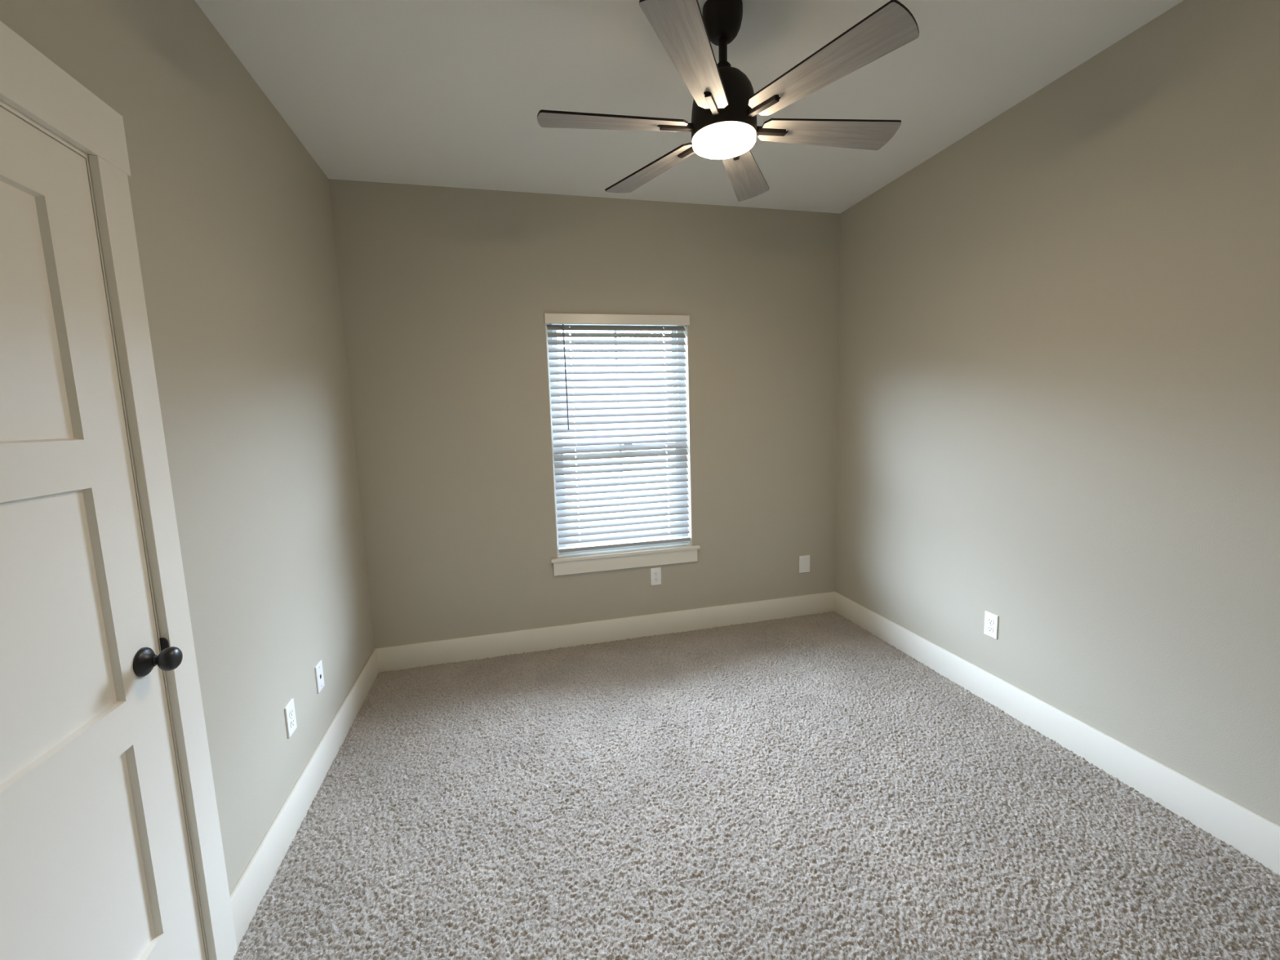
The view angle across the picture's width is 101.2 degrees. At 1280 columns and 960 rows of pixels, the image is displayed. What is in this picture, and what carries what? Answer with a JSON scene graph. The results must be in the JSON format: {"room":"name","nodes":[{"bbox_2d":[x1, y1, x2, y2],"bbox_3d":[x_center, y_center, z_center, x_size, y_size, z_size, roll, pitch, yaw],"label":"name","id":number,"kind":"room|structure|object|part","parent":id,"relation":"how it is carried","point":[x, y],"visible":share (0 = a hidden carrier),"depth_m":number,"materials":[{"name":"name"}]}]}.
{"room":"empty bedroom","nodes":[
{"label":"empty bedroom","id":0,"kind":"room"},
{"bbox_2d":[0,0,374,895],"bbox_3d":[-1.184,0.025,0.997,0.140,2.990,3.990,-4,7,-14],"label":"wall","id":1,"kind":"structure","parent":0,"point":[232,211],"depth_m":1.69,"materials":[{"name":"beige paint"}]},
{"bbox_2d":[0,106,205,959],"bbox_3d":[-1.046,0.357,0.884,0.106,2.023,0.764,-4,7,-14],"label":"door","id":2,"kind":"structure","parent":1,"relation":"in","point":[95,864],"depth_m":1.04,"materials":[{"name":"white wood"}]},
{"bbox_2d":[0,21,237,959],"bbox_3d":[-1.124,0.303,0.859,0.158,2.193,0.990,-4,7,-14],"label":"door frame","id":3,"kind":"structure","parent":1,"relation":"attached to","point":[33,89],"depth_m":1.23,"materials":[{"name":"white wood"}]},
{"bbox_3d":[-1.089,-0.723,0.749,0.018,0.132,0.990,-4,7,-14],"label":"head casing","id":4,"kind":"part","parent":3,"relation":"part of","materials":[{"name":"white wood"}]},
{"bbox_3d":[-1.159,0.316,1.304,0.018,2.061,0.092,-4,7,-14],"label":"casing","id":5,"kind":"part","parent":3,"relation":"part of","materials":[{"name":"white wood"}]},
{"bbox_3d":[-1.148,0.413,1.268,0.019,0.067,0.003,-4,7,-14],"label":"strike plate","id":6,"kind":"part","parent":3,"relation":"part of","materials":[{"name":"black metal"}]},
{"bbox_2d":[284,697,297,738],"bbox_3d":[-1.281,0.874,1.929,0.008,0.116,0.071,-4,7,-14],"label":"wall outlet","id":7,"kind":"object","parent":1,"relation":"attached to","point":[290,713],"visible":1,"depth_m":1.92,"materials":[{"name":"white plastic"}]},
{"bbox_2d":[288,707,293,717],"bbox_3d":[-1.279,0.855,1.927,0.003,0.028,0.034,-4,7,-14],"label":"receptacle","id":8,"kind":"object","parent":7,"relation":"attached to","point":[291,709],"depth_m":1.93,"materials":[{"name":"grey plastic"}]},
{"bbox_2d":[290,717,294,728],"bbox_3d":[-1.278,0.893,1.932,0.003,0.028,0.034,-4,7,-14],"label":"receptacle","id":9,"kind":"object","parent":7,"relation":"attached to","point":[292,719],"depth_m":1.93,"materials":[{"name":"grey plastic"}]},
{"bbox_2d":[229,648,378,947],"bbox_3d":[-1.344,1.164,2.276,0.014,0.167,1.674,-4,7,-14],"label":"baseboard","id":10,"kind":"structure","parent":1,"relation":"attached to","point":[247,894],"depth_m":1.88,"materials":[{"name":"white wood"}]},
{"bbox_2d":[314,659,324,693],"bbox_3d":[-1.356,0.833,2.225,0.007,0.116,0.071,-4,7,-14],"label":"cable plate","id":11,"kind":"object","parent":1,"relation":"attached to","point":[318,668],"visible":1,"depth_m":2.22,"materials":[{"name":"white plastic"}]},
{"bbox_2d":[328,178,840,648],"bbox_3d":[-0.128,-0.301,3.365,3.341,2.990,0.140,-4,7,-14],"label":"wall","id":12,"kind":"structure","parent":0,"point":[446,293],"depth_m":3.17,"materials":[{"name":"beige paint"}]},
{"bbox_2d":[374,591,835,672],"bbox_3d":[-0.069,0.979,3.447,3.061,0.167,0.014,-4,7,-14],"label":"baseboard","id":13,"kind":"structure","parent":12,"relation":"attached to","point":[399,657],"depth_m":3.38,"materials":[{"name":"white wood"}]},
{"bbox_2d":[545,324,692,558],"bbox_3d":[-0.124,-0.269,3.369,0.890,1.499,0.140,-4,7,-14],"label":"window","id":14,"kind":"structure","parent":12,"relation":"in","point":[686,332],"depth_m":3.40,"materials":[{"name":"white plastic"}]},
{"bbox_3d":[-0.146,-0.607,3.374,0.798,0.747,0.024,-4,7,-14],"label":"sash","id":15,"kind":"part","parent":14,"relation":"part of","materials":[{"name":"white plastic"}]},
{"bbox_2d":[544,313,690,552],"bbox_3d":[-0.111,-0.292,3.317,0.900,1.451,0.071,-4,7,-14],"label":"window blind","id":16,"kind":"object","parent":14,"relation":"attached to","point":[654,526],"visible":1,"depth_m":3.32,"materials":[{"name":"white plastic"}]},
{"bbox_3d":[-0.404,-0.262,3.259,0.002,1.404,0.002,-2,7,1],"label":"lift cord","id":17,"kind":"part","parent":16,"relation":"part of","materials":[{"name":"white fabric"}]},
{"bbox_3d":[-0.399,-0.267,3.259,0.001,1.394,0.044,-4,7,-14],"label":"ladder cord","id":18,"kind":"part","parent":16,"relation":"part of","materials":[{"name":"white fabric"}]},
{"bbox_3d":[-0.092,0.416,3.414,0.868,0.022,0.050,-4,7,-14],"label":"rail","id":19,"kind":"part","parent":16,"relation":"part of","materials":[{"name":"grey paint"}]},
{"bbox_3d":[0.168,-0.297,3.397,0.002,1.404,0.002,-2,7,1],"label":"lift cord","id":20,"kind":"part","parent":16,"relation":"part of","materials":[{"name":"white fabric"}]},
{"bbox_3d":[0.174,-0.302,3.398,0.001,1.394,0.044,-4,7,-14],"label":"ladder cord","id":21,"kind":"part","parent":16,"relation":"part of","materials":[{"name":"white fabric"}]},
{"bbox_3d":[-0.119,0.075,3.433,0.798,0.702,0.024,-4,7,-14],"label":"sash","id":22,"kind":"part","parent":14,"relation":"part of","materials":[{"name":"white plastic"}]},
{"bbox_2d":[551,542,700,575],"bbox_3d":[-0.087,0.512,3.421,0.978,0.108,0.108,-4,7,-14],"label":"window sill","id":23,"kind":"structure","parent":12,"relation":"attached to","point":[639,557],"depth_m":3.38,"materials":[{"name":"white wood"}]},
{"bbox_2d":[650,567,661,585],"bbox_3d":[0.106,0.634,3.454,0.071,0.116,0.008,-4,7,-14],"label":"wall outlet","id":24,"kind":"object","parent":12,"relation":"attached to","point":[655,573],"visible":1,"depth_m":3.45,"materials":[{"name":"white plastic"}]},
{"bbox_2d":[799,555,809,573],"bbox_3d":[1.164,0.594,3.713,0.081,0.122,0.008,-4,7,-14],"label":"blank plate","id":25,"kind":"object","parent":12,"relation":"attached to","point":[804,561],"visible":1,"depth_m":3.71,"materials":[{"name":"white plastic"}]},
{"bbox_2d":[194,0,1183,213],"bbox_3d":[0.306,-1.511,1.264,3.061,0.100,3.850,-4,7,-14],"label":"ceiling","id":26,"kind":"structure","parent":0,"point":[442,93],"depth_m":2.03,"materials":[{"name":"white paint"}]},
{"bbox_2d":[537,0,919,201],"bbox_3d":[0.271,-1.302,1.708,1.202,0.422,1.129,-4,7,-14],"label":"ceiling fan","id":27,"kind":"object","parent":26,"relation":"hanging from","point":[726,107],"visible":1,"depth_m":1.62,"materials":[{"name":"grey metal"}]},
{"bbox_3d":[-0.086,-1.139,1.674,0.475,0.007,0.136,-3,18,-8],"label":"blade","id":28,"kind":"part","parent":27,"relation":"part of","materials":[{"name":"grey wood"}]},
{"bbox_3d":[0.048,-1.185,2.011,0.136,0.007,0.475,-20,17,-36],"label":"blade","id":29,"kind":"part","parent":27,"relation":"part of","materials":[{"name":"grey wood"}]},
{"bbox_3d":[0.122,-1.146,1.704,0.115,0.019,0.019,-3,9,-8],"label":"blade arm","id":30,"kind":"part","parent":27,"relation":"part of","materials":[{"name":"brown metal"}]},
{"bbox_3d":[0.141,-1.111,1.389,0.136,0.007,0.475,12,12,20],"label":"blade","id":31,"kind":"part","parent":27,"relation":"part of","materials":[{"name":"grey wood"}]},
{"bbox_3d":[0.179,-1.166,1.848,0.019,0.019,0.115,-10,11,-38],"label":"blade arm","id":32,"kind":"part","parent":27,"relation":"part of","materials":[{"name":"brown metal"}]},
{"bbox_3d":[0.218,-1.134,1.583,0.019,0.019,0.115,3,8,21],"label":"blade arm","id":33,"kind":"part","parent":27,"relation":"part of","materials":[{"name":"brown metal"}]},
{"bbox_3d":[0.332,-1.173,1.870,0.019,0.019,0.115,-1,7,22],"label":"blade arm","id":34,"kind":"part","parent":27,"relation":"part of","materials":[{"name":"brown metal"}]},
{"bbox_3d":[0.409,-1.203,2.063,0.136,0.007,0.475,-11,3,23],"label":"blade","id":35,"kind":"part","parent":27,"relation":"part of","materials":[{"name":"grey wood"}]},
{"bbox_3d":[0.372,-1.142,1.605,0.019,0.019,0.115,-5,7,-38],"label":"blade arm","id":36,"kind":"part","parent":27,"relation":"part of","materials":[{"name":"brown metal"}]},
{"bbox_3d":[0.429,-1.161,1.749,0.115,0.019,0.019,-3,5,-8],"label":"blade arm","id":37,"kind":"part","parent":27,"relation":"part of","materials":[{"name":"brown metal"}]},
{"bbox_3d":[0.636,-1.175,1.779,0.475,0.007,0.136,-3,-4,-8],"label":"blade","id":38,"kind":"part","parent":27,"relation":"part of","materials":[{"name":"grey wood"}]},
{"bbox_3d":[0.503,-1.129,1.442,0.136,0.007,0.475,6,0,-39],"label":"blade","id":39,"kind":"part","parent":27,"relation":"part of","materials":[{"name":"grey wood"}]},
{"bbox_2d":[233,610,1279,959],"bbox_3d":[0.394,1.256,1.606,3.057,0.019,3.846,-4,7,-14],"label":"floor","id":40,"kind":"structure","parent":0,"point":[807,787],"depth_m":1.85,"materials":[{"name":"grey carpet"}]},
{"bbox_2d":[835,0,1279,826],"bbox_3d":[1.921,-0.166,1.749,0.140,2.990,3.990,-4,7,-14],"label":"wall","id":41,"kind":"structure","parent":0,"point":[1059,386],"depth_m":2.02,"materials":[{"name":"beige paint"}]},
{"bbox_2d":[983,610,998,639],"bbox_3d":[1.704,0.705,2.552,0.008,0.116,0.071,-4,7,-14],"label":"wall outlet","id":42,"kind":"object","parent":41,"relation":"attached to","point":[991,620],"visible":1,"depth_m":2.55,"materials":[{"name":"white plastic"}]},
{"bbox_2d":[986,625,993,632],"bbox_3d":[1.702,0.724,2.554,0.003,0.028,0.034,-4,7,-14],"label":"receptacle","id":43,"kind":"object","parent":42,"relation":"attached to","point":[989,628],"depth_m":2.55,"materials":[{"name":"white plastic"}]},
{"bbox_2d":[986,617,993,624],"bbox_3d":[1.701,0.685,2.549,0.003,0.028,0.034,-4,7,-14],"label":"receptacle","id":44,"kind":"object","parent":42,"relation":"attached to","point":[989,620],"depth_m":2.55,"materials":[{"name":"white plastic"}]},
{"bbox_2d":[834,591,1279,875],"bbox_3d":[1.872,1.103,1.949,0.014,0.167,3.836,-4,7,-14],"label":"baseboard","id":45,"kind":"structure","parent":41,"relation":"attached to","point":[1251,834],"depth_m":2.09,"materials":[{"name":"white wood"}]},
{"label":"outside","id":46,"kind":"structure","parent":0,"visible":0},
{"bbox_2d":[563,444,675,540],"bbox_3d":[-3.705,-0.094,18.063,31.000,0.100,29.840,-4,7,-14],"label":"ground","id":47,"kind":"structure","parent":46,"point":[666,445],"depth_m":16.68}
]}

